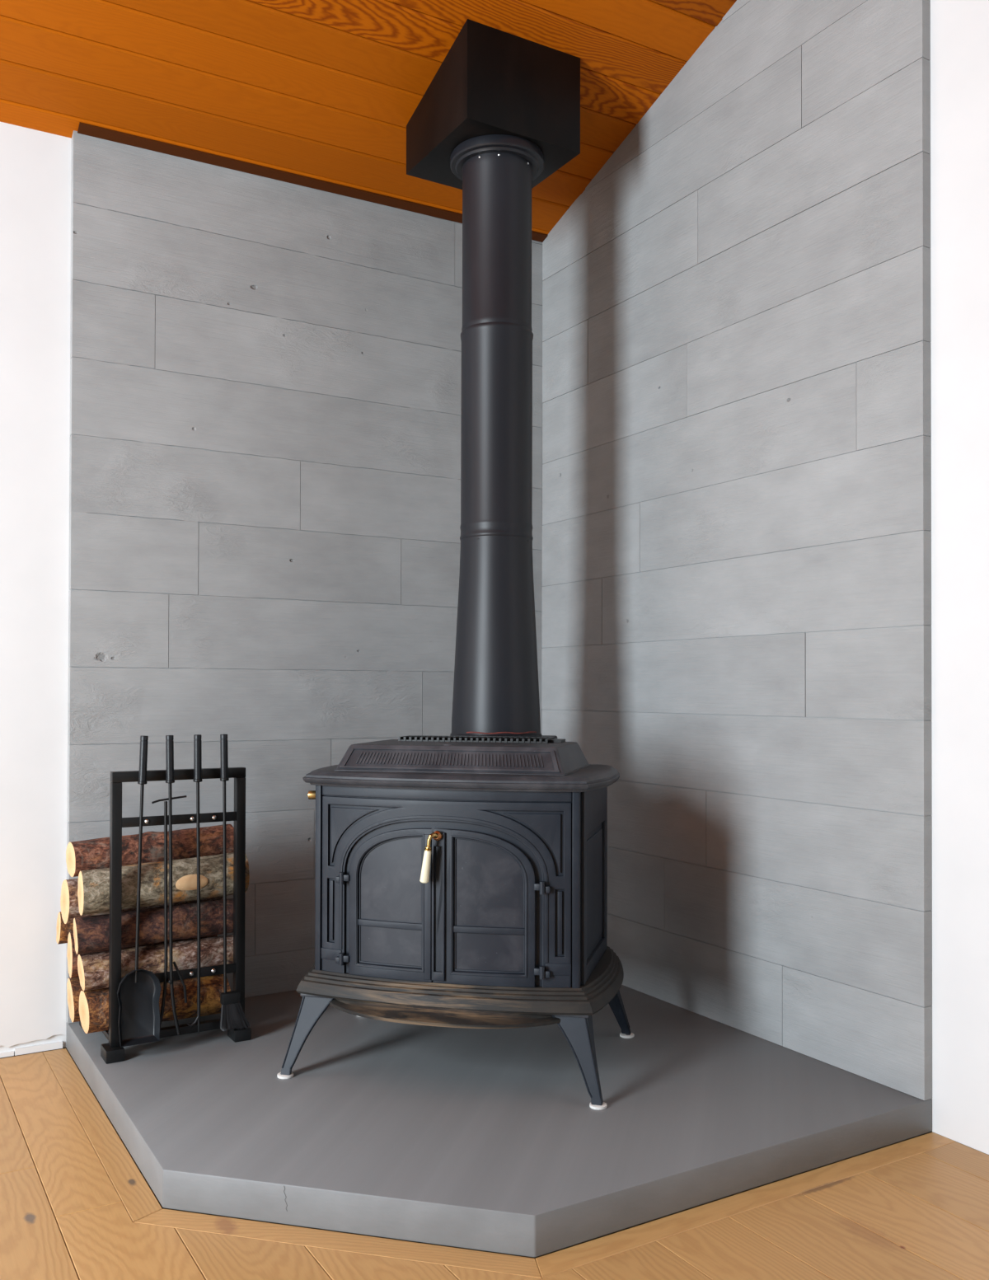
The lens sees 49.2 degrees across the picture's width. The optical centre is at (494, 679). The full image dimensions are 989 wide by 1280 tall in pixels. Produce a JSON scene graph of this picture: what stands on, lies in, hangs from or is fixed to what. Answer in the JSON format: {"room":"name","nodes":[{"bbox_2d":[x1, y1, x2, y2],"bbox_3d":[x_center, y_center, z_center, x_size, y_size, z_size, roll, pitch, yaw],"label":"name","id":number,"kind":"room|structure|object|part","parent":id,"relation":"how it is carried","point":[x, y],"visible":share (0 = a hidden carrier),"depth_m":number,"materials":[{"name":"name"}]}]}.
{"room":"living room","nodes":[
{"label":"living room","id":0,"kind":"room"},
{"bbox_2d":[0,121,542,1047],"bbox_3d":[-2.023,-0.416,2.791,5.330,2.953,0.091,0,-1,-31],"label":"wall","id":1,"kind":"structure","parent":0,"point":[264,472],"depth_m":3.42,"materials":[{"name":"concrete"}]},
{"bbox_2d":[0,1034,65,1058],"bbox_3d":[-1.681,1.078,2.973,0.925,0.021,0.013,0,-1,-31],"label":"trim","id":2,"kind":"structure","parent":1,"relation":"attached to","point":[56,1045],"depth_m":3.16,"materials":[{"name":"white paint"}]},
{"bbox_2d":[77,121,547,242],"bbox_3d":[-0.521,-1.644,3.623,1.654,0.047,0.036,0,-1,-31],"label":"trim","id":3,"kind":"structure","parent":1,"relation":"attached to","point":[95,131],"depth_m":3.49,"materials":[{"name":"brown wood"}]},
{"bbox_2d":[0,0,736,234],"bbox_3d":[-0.822,-2.398,0.804,5.329,1.693,4.837,0,-1,-31],"label":"ceiling","id":4,"kind":"structure","parent":0,"point":[330,91],"depth_m":3.16,"materials":[{"name":"brown wood"}]},
{"bbox_2d":[406,18,580,189],"bbox_3d":[-0.009,-1.740,3.344,0.394,0.291,0.394,0,-1,-31],"label":"box","id":5,"kind":"object","parent":4,"relation":"hanging from","point":[490,80],"visible":0.78,"depth_m":3.19,"materials":[{"name":"metal"}]},
{"bbox_2d":[0,1047,988,1279],"bbox_3d":[-0.858,1.099,0.816,5.330,0.060,4.730,0,-1,-31],"label":"floor","id":6,"kind":"structure","parent":0,"point":[75,1204],"depth_m":2.13,"materials":[{"name":"brown wood"}]},
{"bbox_2d":[65,984,932,1256],"bbox_3d":[-0.106,1.053,2.910,1.697,0.080,1.705,0,-1,-31],"label":"hearth","id":7,"kind":"object","parent":6,"relation":"on","point":[492,1140],"visible":0.9,"depth_m":2.49,"materials":[{"name":"concrete"}]},
{"bbox_2d":[79,767,251,1064],"bbox_3d":[-0.956,0.631,3.117,0.392,0.764,0.409,0,-1,-31],"label":"rack","id":8,"kind":"object","parent":7,"relation":"on","point":[111,1052],"visible":0.72,"depth_m":2.96,"materials":[{"name":"metal"}]},
{"bbox_2d":[56,911,73,944],"bbox_3d":[-1.064,0.711,3.212,0.446,0.093,0.090,0,0,-31],"label":"log","id":9,"kind":"object","parent":8,"relation":"on","point":[63,930],"visible":0.14,"depth_m":3.07,"materials":[{"name":"brown wood"}]},
{"bbox_2d":[66,977,83,1022],"bbox_3d":[-1.015,0.898,3.125,0.409,0.121,0.126,0,-1,-31],"label":"log","id":10,"kind":"object","parent":8,"relation":"on","point":[73,986],"visible":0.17,"depth_m":2.99,"materials":[{"name":"beige wood"}]},
{"bbox_2d":[66,932,217,978],"bbox_3d":[-1.012,0.769,3.118,0.413,0.127,0.128,1,-1,-31],"label":"log","id":11,"kind":"object","parent":10,"relation":"on","point":[72,955],"visible":0.12,"depth_m":2.99,"materials":[{"name":"beige wood"}]},
{"bbox_2d":[60,877,223,923],"bbox_3d":[-1.014,0.611,3.131,0.440,0.144,0.125,0,-1,-31],"label":"log","id":12,"kind":"object","parent":11,"relation":"on","point":[69,899],"visible":0.16,"depth_m":3.00,"materials":[{"name":"beige wood"}]},
{"bbox_2d":[65,824,234,876],"bbox_3d":[-0.980,0.488,3.109,0.461,0.120,0.102,0,-1,-31],"label":"log","id":13,"kind":"object","parent":12,"relation":"on","point":[91,854],"visible":0.68,"depth_m":3.07,"materials":[{"name":"brown wood"}]},
{"bbox_3d":[-1.107,0.968,3.047,0.022,0.016,0.333,0,-1,-31],"label":"rail","id":14,"kind":"part","parent":8,"relation":"part of","materials":[{"name":"black metal"}]},
{"bbox_3d":[-1.015,0.625,2.894,0.026,0.702,0.030,0,-1,-31],"label":"post","id":15,"kind":"part","parent":8,"relation":"part of","materials":[{"name":"black metal"}]},
{"bbox_2d":[117,735,161,1047],"bbox_3d":[-0.946,0.556,2.878,0.114,0.814,0.038,0,-1,-31],"label":"shovel","id":16,"kind":"object","parent":8,"relation":"hanging from","point":[138,993],"visible":1,"depth_m":2.88,"materials":[{"name":"black metal"}]},
{"bbox_3d":[-0.948,0.538,2.883,0.022,0.535,0.010,0,-1,-31],"label":"rod","id":17,"kind":"part","parent":16,"relation":"part of","materials":[{"name":"black metal"}]},
{"bbox_2d":[79,974,230,1033],"bbox_3d":[-0.946,0.900,3.023,0.395,0.115,0.114,0,-1,-31],"label":"log","id":18,"kind":"object","parent":8,"relation":"on","point":[93,1004],"visible":0.58,"depth_m":3.00,"materials":[{"name":"brown wood"}]},
{"bbox_2d":[77,934,233,990],"bbox_3d":[-0.936,0.790,3.026,0.431,0.100,0.102,0,0,-31],"label":"log","id":19,"kind":"object","parent":18,"relation":"on","point":[92,968],"visible":0.66,"depth_m":2.98,"materials":[{"name":"brown wood"}]},
{"bbox_2d":[73,898,233,954],"bbox_3d":[-0.942,0.687,3.023,0.446,0.099,0.100,-1,0,-31],"label":"log","id":20,"kind":"object","parent":19,"relation":"on","point":[91,933],"visible":0.78,"depth_m":2.98,"materials":[{"name":"brown wood"}]},
{"bbox_2d":[77,852,249,915],"bbox_3d":[-0.924,0.570,3.037,0.460,0.139,0.130,0,-1,-30],"label":"log","id":21,"kind":"object","parent":20,"relation":"on","point":[93,889],"visible":0.76,"depth_m":2.98,"materials":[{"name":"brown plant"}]},
{"bbox_2d":[151,735,187,1034],"bbox_3d":[-0.878,0.556,2.926,0.098,0.812,0.028,0,-1,-31],"label":"tongs","id":22,"kind":"object","parent":8,"relation":"hanging from","point":[169,738],"visible":1,"depth_m":2.92,"materials":[{"name":"black metal"}]},
{"bbox_3d":[-0.899,0.645,2.921,0.032,0.633,0.009,0,-1,-31],"label":"tong leg","id":23,"kind":"part","parent":22,"relation":"part of","materials":[{"name":"black metal"}]},
{"bbox_3d":[-0.868,0.617,2.929,0.036,0.691,0.009,0,-1,-31],"label":"tong leg","id":24,"kind":"part","parent":22,"relation":"part of","materials":[{"name":"black metal"}]},
{"bbox_3d":[-0.857,0.823,2.942,0.041,0.117,0.007,1,-1,-34],"label":"tie arm","id":25,"kind":"part","parent":22,"relation":"part of"},
{"bbox_2d":[186,734,202,1033],"bbox_3d":[-0.822,0.559,2.960,0.039,0.817,0.024,0,-1,-9],"label":"poker","id":26,"kind":"object","parent":8,"relation":"hanging from","point":[197,738],"visible":1,"depth_m":2.96,"materials":[{"name":"black metal"}]},
{"bbox_3d":[-0.812,0.620,2.962,0.015,0.696,0.009,0,-1,-31],"label":"rod","id":27,"kind":"part","parent":26,"relation":"part of","materials":[{"name":"black metal"}]},
{"bbox_2d":[219,734,250,1031],"bbox_3d":[-0.724,0.564,3.015,0.087,0.826,0.035,0,-1,-31],"label":"brush","id":28,"kind":"object","parent":8,"relation":"hanging from","point":[232,1015],"visible":1,"depth_m":3.00,"materials":[{"name":"black metal"}]},
{"bbox_3d":[-0.749,0.570,3.001,0.014,0.595,0.009,0,-1,-31],"label":"rod","id":29,"kind":"part","parent":28,"relation":"part of","materials":[{"name":"black metal"}]},
{"bbox_3d":[-0.724,0.628,3.067,0.026,0.702,0.030,0,-1,-31],"label":"post","id":30,"kind":"part","parent":8,"relation":"part of","materials":[{"name":"black metal"}]},
{"bbox_2d":[276,735,634,1110],"bbox_3d":[-0.057,0.586,2.996,0.843,0.854,0.843,0,-1,14],"label":"wood stove","id":31,"kind":"object","parent":7,"relation":"on","point":[461,881],"visible":1,"depth_m":2.67,"materials":[{"name":"metal"}]},
{"bbox_3d":[-0.481,0.901,2.771,0.131,0.205,0.123,1,-1,-36],"label":"leg","id":32,"kind":"part","parent":31,"relation":"part of","materials":[{"name":"metal"}]},
{"bbox_3d":[-0.456,0.303,2.847,0.069,0.023,0.023,0,-1,-3],"label":"damper knob","id":33,"kind":"part","parent":31,"relation":"part of","materials":[{"name":"gold metal"}]},
{"bbox_3d":[-0.357,0.400,2.757,0.141,0.143,0.010,0,-1,24],"label":"spandrel panel","id":34,"kind":"part","parent":31,"relation":"part of","materials":[{"name":"metal"}]},
{"bbox_3d":[-0.261,0.552,2.715,0.182,0.333,0.005,0,-1,20],"label":"door glass","id":35,"kind":"part","parent":31,"relation":"part of","materials":[{"name":"black glass"}]},
{"bbox_3d":[-0.237,0.557,2.703,0.280,0.381,0.020,0,-1,19],"label":"door","id":36,"kind":"part","parent":31,"relation":"part of","materials":[{"name":"metal"}]},
{"bbox_3d":[-0.151,0.391,2.639,0.030,0.036,0.015,1,-1,-40],"label":"stem","id":37,"kind":"part","parent":31,"relation":"part of","materials":[{"name":"gold metal"}]},
{"bbox_3d":[-0.141,0.383,2.652,0.025,0.025,0.012,0,-1,14],"label":"door handle","id":38,"kind":"part","parent":31,"relation":"part of","materials":[{"name":"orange metal"}]},
{"bbox_3d":[-0.136,0.512,2.684,0.544,0.352,0.033,0,-1,14],"label":"arch moulding","id":39,"kind":"part","parent":31,"relation":"part of","materials":[{"name":"metal"}]},
{"bbox_3d":[-0.132,0.283,2.699,0.654,0.029,0.051,0,-1,14],"label":"rail","id":40,"kind":"part","parent":31,"relation":"part of","materials":[{"name":"metal"}]},
{"bbox_3d":[-0.117,0.204,2.759,0.584,0.054,0.034,0,-1,14],"label":"flute frame","id":41,"kind":"part","parent":31,"relation":"part of","materials":[{"name":"metal"}]},
{"bbox_3d":[-0.080,0.256,2.905,0.820,0.036,0.527,0,-1,14],"label":"plate","id":42,"kind":"part","parent":31,"relation":"part of","materials":[{"name":"metal"}]},
{"bbox_3d":[-0.026,0.558,2.650,0.255,0.380,0.019,0,-1,9],"label":"door","id":43,"kind":"part","parent":31,"relation":"part of","materials":[{"name":"metal"}]},
{"bbox_3d":[-0.011,0.552,2.652,0.182,0.333,0.005,0,-1,9],"label":"door glass","id":44,"kind":"part","parent":31,"relation":"part of","materials":[{"name":"black glass"}]},
{"bbox_2d":[450,134,543,736],"bbox_3d":[0.006,-0.712,3.291,0.287,1.765,0.287,0,-1,-31],"label":"pipe","id":45,"kind":"object","parent":31,"relation":"on","point":[496,684],"visible":1,"depth_m":3.19,"materials":[{"name":"metal"}]},
{"bbox_3d":[0.092,0.399,2.643,0.141,0.143,0.010,0,-1,4],"label":"spandrel panel","id":46,"kind":"part","parent":31,"relation":"part of","materials":[{"name":"metal"}]},
{"bbox_3d":[0.209,0.901,2.597,0.123,0.205,0.131,0,-1,-26],"label":"leg","id":47,"kind":"part","parent":31,"relation":"part of","materials":[{"name":"metal"}]},
{"bbox_3d":[0.262,0.513,2.840,0.012,0.476,0.390,0,-1,14],"label":"panel","id":48,"kind":"part","parent":31,"relation":"part of","materials":[{"name":"metal"}]},
{"bbox_3d":[0.326,0.906,3.062,0.131,0.205,0.123,1,-1,-36],"label":"leg","id":49,"kind":"part","parent":31,"relation":"part of","materials":[{"name":"metal"}]},
{"bbox_2d":[541,0,988,1154],"bbox_3d":[1.380,-1.102,2.171,0.130,4.380,4.730,0,-1,-31],"label":"wall","id":50,"kind":"structure","parent":0,"point":[736,601],"depth_m":2.97,"materials":[{"name":"concrete"}]}
]}

